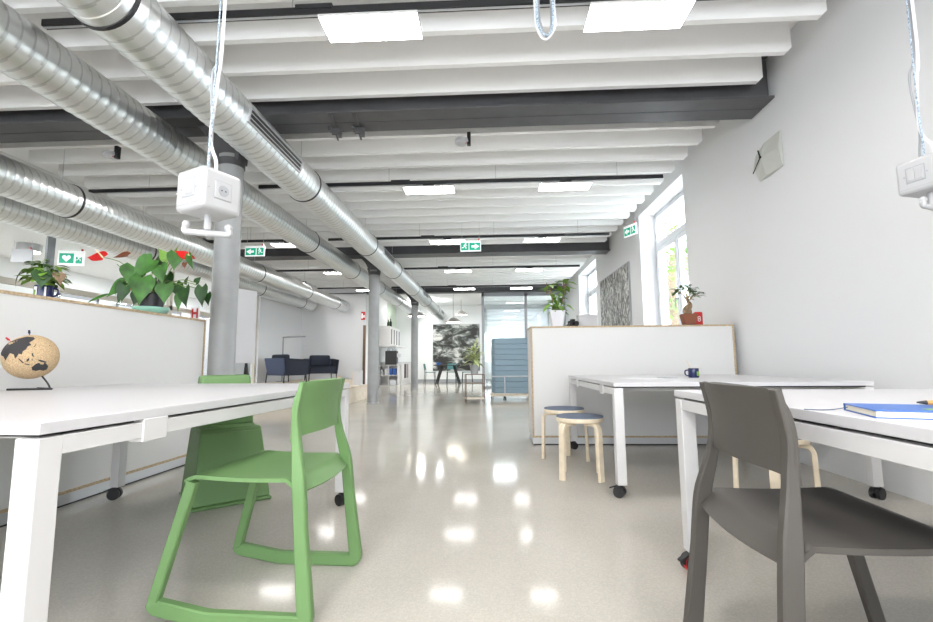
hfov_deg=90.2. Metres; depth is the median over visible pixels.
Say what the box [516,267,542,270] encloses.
ceiling light
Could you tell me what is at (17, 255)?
hanging sign
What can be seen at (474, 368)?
plant
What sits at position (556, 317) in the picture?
pot
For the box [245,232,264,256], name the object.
exit sign
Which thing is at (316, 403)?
chair
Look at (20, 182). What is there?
ventilation duct
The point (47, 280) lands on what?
potted plant
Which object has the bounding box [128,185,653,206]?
ceiling beam
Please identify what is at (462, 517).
floor
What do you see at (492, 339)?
screen
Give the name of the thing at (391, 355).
coffee machine
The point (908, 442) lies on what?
work table
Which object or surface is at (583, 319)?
box file
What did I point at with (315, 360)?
cushion
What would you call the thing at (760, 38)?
ceiling beam
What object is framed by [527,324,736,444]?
partition
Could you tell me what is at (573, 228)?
ceiling beam
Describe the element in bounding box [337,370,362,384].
wooden box
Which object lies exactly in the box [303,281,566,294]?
ceiling beam
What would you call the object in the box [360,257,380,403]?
column
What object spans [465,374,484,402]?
plant stand
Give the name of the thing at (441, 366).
table
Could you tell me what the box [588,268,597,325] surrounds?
window
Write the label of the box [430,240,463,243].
diffuser
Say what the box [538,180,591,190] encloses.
ceiling light
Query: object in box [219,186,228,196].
socket
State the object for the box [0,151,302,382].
wall
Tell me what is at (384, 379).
cube shelf
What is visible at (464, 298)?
ceiling
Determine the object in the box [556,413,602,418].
cushion
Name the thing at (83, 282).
wall
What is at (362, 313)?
fire sign
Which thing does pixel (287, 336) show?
floor lamp
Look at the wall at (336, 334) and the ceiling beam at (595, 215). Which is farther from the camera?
the wall at (336, 334)
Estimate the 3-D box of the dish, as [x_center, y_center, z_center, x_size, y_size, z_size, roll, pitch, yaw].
[-2.521,0.000,3.713,0.260,0.050,0.260,-1,-6,3]
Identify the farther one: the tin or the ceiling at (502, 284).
the ceiling at (502, 284)
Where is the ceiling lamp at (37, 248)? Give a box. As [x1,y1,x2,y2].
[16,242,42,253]
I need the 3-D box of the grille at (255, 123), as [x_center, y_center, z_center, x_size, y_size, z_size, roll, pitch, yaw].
[-1.725,-1.524,4.233,0.061,0.129,1.030,-1,-6,3]
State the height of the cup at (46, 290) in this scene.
0.080 m
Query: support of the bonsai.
on the partition at (555, 353)
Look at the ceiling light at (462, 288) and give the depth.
13.86 m
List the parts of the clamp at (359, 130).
arm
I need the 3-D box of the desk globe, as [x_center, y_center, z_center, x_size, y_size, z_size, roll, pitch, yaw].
[-2.233,0.252,2.381,0.224,0.307,0.225,-1,-6,3]
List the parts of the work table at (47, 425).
leg, leg, leg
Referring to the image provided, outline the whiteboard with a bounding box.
[235,289,256,374]
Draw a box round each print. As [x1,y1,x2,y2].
[433,324,479,370]
[600,261,631,325]
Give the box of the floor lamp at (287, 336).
[276,336,305,381]
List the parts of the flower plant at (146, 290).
flower, withered flower, pot, flower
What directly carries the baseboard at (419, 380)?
attached to the wall at (403, 322)
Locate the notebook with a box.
[804,403,932,419]
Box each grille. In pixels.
[246,106,302,172]
[383,247,394,264]
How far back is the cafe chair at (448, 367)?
19.50 m
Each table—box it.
[0,383,349,621]
[434,365,460,383]
[569,374,885,499]
[674,389,932,569]
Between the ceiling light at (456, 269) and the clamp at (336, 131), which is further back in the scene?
the ceiling light at (456, 269)
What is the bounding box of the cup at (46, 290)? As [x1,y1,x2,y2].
[33,285,53,296]
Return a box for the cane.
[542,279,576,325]
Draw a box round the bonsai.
[667,284,706,324]
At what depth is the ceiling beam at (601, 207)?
7.70 m
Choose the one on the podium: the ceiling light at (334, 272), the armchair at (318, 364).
the armchair at (318, 364)
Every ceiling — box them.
[0,21,797,280]
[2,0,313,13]
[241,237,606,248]
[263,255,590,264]
[270,255,570,260]
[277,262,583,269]
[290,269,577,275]
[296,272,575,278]
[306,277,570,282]
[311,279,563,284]
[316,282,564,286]
[320,284,562,287]
[399,293,551,305]
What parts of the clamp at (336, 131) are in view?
arm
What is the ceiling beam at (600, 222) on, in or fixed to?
attached to the ceiling at (23, 155)
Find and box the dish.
[131,306,169,313]
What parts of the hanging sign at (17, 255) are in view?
panel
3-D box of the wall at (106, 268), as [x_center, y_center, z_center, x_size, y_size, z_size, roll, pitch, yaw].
[-7.584,-1.144,8.970,3.000,0.150,24.000,-1,-6,3]
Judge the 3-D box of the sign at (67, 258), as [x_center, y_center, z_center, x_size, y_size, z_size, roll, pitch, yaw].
[-7.158,-0.976,8.427,0.420,0.310,0.028,1,-6,-11]
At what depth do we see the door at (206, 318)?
15.36 m
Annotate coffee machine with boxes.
[385,347,400,364]
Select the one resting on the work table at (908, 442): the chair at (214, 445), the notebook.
the notebook
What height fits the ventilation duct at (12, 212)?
1.092 m
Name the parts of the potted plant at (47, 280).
handle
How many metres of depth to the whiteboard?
7.34 m
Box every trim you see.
[362,325,365,383]
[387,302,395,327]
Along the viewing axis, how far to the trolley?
10.32 m
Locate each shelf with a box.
[378,365,399,385]
[465,382,484,383]
[465,397,483,398]
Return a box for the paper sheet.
[626,377,665,378]
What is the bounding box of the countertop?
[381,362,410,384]
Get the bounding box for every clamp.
[328,115,341,140]
[351,114,364,139]
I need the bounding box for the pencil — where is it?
[916,400,932,404]
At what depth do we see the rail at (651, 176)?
5.83 m
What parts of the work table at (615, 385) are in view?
leg, leg, leg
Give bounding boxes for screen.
[491,339,492,391]
[492,339,493,392]
[493,339,494,392]
[494,338,527,392]
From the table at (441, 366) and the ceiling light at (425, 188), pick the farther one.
the table at (441, 366)
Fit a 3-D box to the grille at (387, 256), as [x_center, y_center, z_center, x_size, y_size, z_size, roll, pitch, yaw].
[-1.487,-1.044,8.903,0.044,0.125,0.930,-1,-6,3]
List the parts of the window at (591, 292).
sash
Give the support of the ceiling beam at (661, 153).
attached to the ceiling at (23, 155)
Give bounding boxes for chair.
[145,378,361,621]
[179,374,271,512]
[423,364,435,383]
[446,364,456,382]
[683,381,932,621]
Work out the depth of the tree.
15.24 m
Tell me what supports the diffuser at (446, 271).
attached to the ceiling light at (456, 269)
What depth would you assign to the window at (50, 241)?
7.26 m
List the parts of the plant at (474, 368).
pot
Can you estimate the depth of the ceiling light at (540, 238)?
8.35 m
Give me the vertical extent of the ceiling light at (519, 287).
0.052 m
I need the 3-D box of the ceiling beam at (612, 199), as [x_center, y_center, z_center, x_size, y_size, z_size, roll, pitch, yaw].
[-1.226,-1.791,7.405,7.970,0.340,0.050,-1,-6,3]
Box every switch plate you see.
[182,177,193,196]
[906,164,924,182]
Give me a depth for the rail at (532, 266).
11.13 m
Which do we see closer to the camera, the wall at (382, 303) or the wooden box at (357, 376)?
the wooden box at (357, 376)
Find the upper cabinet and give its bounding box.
[379,326,405,347]
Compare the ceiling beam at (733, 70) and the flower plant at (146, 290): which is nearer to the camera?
the flower plant at (146, 290)
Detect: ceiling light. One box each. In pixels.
[270,241,294,246]
[318,9,422,42]
[324,271,339,274]
[403,183,454,193]
[429,238,464,243]
[444,268,470,272]
[453,287,474,289]
[511,286,531,288]
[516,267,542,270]
[524,236,560,241]
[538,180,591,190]
[583,0,695,31]
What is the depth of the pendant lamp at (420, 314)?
16.64 m
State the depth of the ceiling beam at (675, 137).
5.38 m
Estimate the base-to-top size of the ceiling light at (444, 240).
0.052 m
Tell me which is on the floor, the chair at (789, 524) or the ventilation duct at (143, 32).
the chair at (789, 524)
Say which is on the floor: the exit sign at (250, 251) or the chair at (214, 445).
the chair at (214, 445)
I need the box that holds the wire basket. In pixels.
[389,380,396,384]
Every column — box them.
[197,125,247,374]
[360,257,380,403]
[406,294,418,388]
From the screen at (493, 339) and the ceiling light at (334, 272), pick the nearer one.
the screen at (493, 339)
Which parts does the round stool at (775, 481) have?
leg, leg, seat, leg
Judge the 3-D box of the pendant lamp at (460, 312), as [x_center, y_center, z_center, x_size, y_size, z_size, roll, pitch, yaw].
[-0.216,-0.150,18.662,0.520,0.630,0.520,-1,-6,3]
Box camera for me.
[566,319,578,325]
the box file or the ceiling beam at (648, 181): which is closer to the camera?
the box file
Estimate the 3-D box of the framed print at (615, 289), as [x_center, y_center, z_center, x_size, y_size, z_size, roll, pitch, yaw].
[3.022,-0.032,9.501,0.033,1.520,2.200,-1,-6,3]
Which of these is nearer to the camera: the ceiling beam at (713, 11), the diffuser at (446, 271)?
the ceiling beam at (713, 11)
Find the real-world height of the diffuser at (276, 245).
0.004 m
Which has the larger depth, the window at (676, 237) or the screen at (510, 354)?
the screen at (510, 354)
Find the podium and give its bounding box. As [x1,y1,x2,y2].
[264,379,366,402]
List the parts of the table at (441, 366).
leg, leg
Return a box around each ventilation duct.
[0,0,422,318]
[0,148,348,311]
[0,196,316,310]
[56,0,445,319]
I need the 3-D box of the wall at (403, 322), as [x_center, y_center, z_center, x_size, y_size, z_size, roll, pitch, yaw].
[-2.229,1.283,20.621,12.490,3.700,0.200,-1,-6,3]
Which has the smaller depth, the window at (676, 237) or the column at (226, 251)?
the column at (226, 251)
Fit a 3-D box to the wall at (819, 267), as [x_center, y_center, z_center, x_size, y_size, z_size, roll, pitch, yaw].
[3.191,-0.123,8.313,0.420,3.720,24.000,-1,-6,3]
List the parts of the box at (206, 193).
socket plate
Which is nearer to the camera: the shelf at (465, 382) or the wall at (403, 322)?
the shelf at (465, 382)
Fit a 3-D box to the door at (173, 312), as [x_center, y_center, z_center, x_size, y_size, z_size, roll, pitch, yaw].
[-8.707,1.187,13.480,0.055,2.420,1.070,-1,-6,3]
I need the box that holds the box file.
[576,314,596,325]
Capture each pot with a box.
[548,310,564,325]
[679,314,697,324]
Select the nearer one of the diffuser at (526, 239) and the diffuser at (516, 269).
the diffuser at (526, 239)
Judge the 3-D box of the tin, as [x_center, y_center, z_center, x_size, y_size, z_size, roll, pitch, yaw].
[2.540,0.091,5.099,0.084,0.160,0.061,-1,-6,3]
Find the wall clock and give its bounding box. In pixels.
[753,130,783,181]
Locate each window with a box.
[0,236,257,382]
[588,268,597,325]
[654,191,686,324]
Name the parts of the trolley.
rail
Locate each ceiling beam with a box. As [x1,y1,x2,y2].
[0,21,791,85]
[0,56,762,110]
[0,56,774,142]
[0,120,718,149]
[21,0,826,50]
[28,129,701,164]
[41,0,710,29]
[58,146,687,177]
[84,160,674,188]
[107,173,663,197]
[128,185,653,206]
[146,195,644,214]
[163,204,636,221]
[178,212,629,227]
[192,219,622,233]
[203,237,609,260]
[205,226,616,239]
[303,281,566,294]
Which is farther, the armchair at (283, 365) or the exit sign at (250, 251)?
the armchair at (283, 365)
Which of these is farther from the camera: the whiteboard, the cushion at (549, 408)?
the whiteboard
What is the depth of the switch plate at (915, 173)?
2.15 m
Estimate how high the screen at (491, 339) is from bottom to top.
1.235 m
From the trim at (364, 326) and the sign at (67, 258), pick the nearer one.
the sign at (67, 258)
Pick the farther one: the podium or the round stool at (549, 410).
the podium
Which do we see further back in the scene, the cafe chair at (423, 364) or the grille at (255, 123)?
the cafe chair at (423, 364)
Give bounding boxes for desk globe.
[0,330,59,390]
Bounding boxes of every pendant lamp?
[408,311,425,316]
[445,317,460,322]
[455,310,467,315]
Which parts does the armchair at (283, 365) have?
backrest, armrest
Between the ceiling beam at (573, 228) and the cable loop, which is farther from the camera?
the ceiling beam at (573, 228)
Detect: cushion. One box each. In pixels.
[272,354,289,357]
[309,355,329,366]
[544,406,583,410]
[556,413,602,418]
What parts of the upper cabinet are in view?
door, door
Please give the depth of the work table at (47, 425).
1.21 m
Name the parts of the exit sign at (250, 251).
panel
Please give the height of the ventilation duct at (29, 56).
0.902 m
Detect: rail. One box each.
[88,162,662,193]
[208,220,609,243]
[276,260,579,271]
[317,280,561,288]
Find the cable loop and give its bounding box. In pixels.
[533,0,555,40]
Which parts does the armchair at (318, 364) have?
seat, armrest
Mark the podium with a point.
(356, 392)
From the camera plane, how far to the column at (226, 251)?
4.33 m
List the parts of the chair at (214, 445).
backrest, seat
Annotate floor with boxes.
[0,382,932,621]
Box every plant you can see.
[15,259,71,296]
[87,247,210,309]
[462,339,488,373]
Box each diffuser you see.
[271,244,294,246]
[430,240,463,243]
[445,270,470,272]
[454,288,474,289]
[516,269,542,270]
[524,238,559,241]
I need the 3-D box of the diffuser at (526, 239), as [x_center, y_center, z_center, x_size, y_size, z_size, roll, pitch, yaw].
[1.363,-1.279,8.407,0.624,0.004,0.232,-1,-6,3]
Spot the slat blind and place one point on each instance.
(515, 327)
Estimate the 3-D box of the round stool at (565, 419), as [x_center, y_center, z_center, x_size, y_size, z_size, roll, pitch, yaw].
[0.852,1.007,3.473,0.350,0.447,0.350,-2,-6,13]
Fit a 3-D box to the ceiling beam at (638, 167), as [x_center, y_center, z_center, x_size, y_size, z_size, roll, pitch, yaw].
[-1.285,-1.918,6.244,7.970,0.340,0.050,-1,-6,3]
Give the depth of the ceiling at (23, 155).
6.90 m
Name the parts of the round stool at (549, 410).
leg, seat, leg, leg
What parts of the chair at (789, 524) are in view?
backrest, frame, seat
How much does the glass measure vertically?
3.170 m
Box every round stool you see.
[542,406,589,461]
[556,413,604,482]
[732,439,820,488]
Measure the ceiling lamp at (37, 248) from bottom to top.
0.134 m
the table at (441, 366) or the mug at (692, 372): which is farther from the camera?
the table at (441, 366)
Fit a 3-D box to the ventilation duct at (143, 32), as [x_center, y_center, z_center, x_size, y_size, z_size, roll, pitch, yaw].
[-1.583,-1.130,10.584,0.411,0.952,19.410,-1,-6,3]
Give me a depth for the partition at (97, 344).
3.09 m
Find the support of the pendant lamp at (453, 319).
hanging from the ceiling at (464, 298)
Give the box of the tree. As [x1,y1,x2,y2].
[664,221,689,324]
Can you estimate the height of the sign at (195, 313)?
0.294 m
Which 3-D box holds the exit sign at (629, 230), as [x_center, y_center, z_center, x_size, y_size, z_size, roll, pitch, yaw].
[2.807,-1.446,7.974,0.028,0.320,0.300,2,-7,-21]
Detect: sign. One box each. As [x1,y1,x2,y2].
[10,240,33,261]
[57,249,85,265]
[190,306,199,318]
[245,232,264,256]
[361,312,364,319]
[460,238,480,251]
[624,221,636,237]
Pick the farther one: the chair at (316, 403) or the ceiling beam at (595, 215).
the ceiling beam at (595, 215)
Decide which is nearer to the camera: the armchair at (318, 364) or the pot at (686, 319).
the pot at (686, 319)
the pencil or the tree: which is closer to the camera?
the pencil
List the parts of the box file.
lid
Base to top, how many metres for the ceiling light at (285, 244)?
0.052 m
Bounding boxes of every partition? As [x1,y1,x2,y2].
[0,290,205,527]
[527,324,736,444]
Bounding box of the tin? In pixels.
[694,312,702,324]
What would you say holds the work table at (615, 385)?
on the floor
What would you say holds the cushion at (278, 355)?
on the armchair at (283, 365)
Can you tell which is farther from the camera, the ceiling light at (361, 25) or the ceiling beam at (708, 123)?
the ceiling beam at (708, 123)
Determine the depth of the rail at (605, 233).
8.39 m
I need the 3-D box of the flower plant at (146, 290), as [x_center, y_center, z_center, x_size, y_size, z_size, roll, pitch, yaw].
[-2.570,-0.259,3.693,1.060,0.536,0.286,-1,-6,3]
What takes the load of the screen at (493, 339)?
on the trolley
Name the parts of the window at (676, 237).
sash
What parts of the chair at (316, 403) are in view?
seat, frame, backrest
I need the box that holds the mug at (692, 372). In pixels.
[684,368,698,377]
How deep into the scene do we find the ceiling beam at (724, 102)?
4.40 m
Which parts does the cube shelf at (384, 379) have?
panel, panel, panel, panel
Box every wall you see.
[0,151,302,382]
[0,222,211,301]
[0,256,249,374]
[300,282,366,383]
[366,295,395,383]
[396,304,547,378]
[548,0,932,504]
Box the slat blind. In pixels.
[487,309,547,372]
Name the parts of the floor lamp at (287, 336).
arm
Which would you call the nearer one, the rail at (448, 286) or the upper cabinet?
the rail at (448, 286)
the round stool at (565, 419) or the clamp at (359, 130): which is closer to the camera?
the round stool at (565, 419)
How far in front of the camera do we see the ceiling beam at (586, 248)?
10.05 m
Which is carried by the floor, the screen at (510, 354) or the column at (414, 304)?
the column at (414, 304)
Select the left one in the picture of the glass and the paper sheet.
the glass
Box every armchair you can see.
[265,354,308,382]
[304,355,338,380]
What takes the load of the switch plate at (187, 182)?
attached to the box at (206, 193)
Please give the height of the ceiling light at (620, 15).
0.052 m
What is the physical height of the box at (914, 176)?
2.085 m
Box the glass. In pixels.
[481,292,565,387]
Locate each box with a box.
[176,0,240,237]
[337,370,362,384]
[896,0,932,210]
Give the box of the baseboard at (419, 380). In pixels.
[418,379,491,381]
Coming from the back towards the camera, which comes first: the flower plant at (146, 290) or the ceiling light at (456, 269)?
the ceiling light at (456, 269)
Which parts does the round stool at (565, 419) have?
leg, leg, seat, leg, leg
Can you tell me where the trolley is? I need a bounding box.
[490,376,527,399]
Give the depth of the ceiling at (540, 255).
10.83 m
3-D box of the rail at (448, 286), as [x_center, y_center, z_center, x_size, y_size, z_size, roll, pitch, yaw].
[-0.854,-0.970,13.949,7.350,0.544,0.060,-1,-6,3]
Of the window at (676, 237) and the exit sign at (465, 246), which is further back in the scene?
the exit sign at (465, 246)

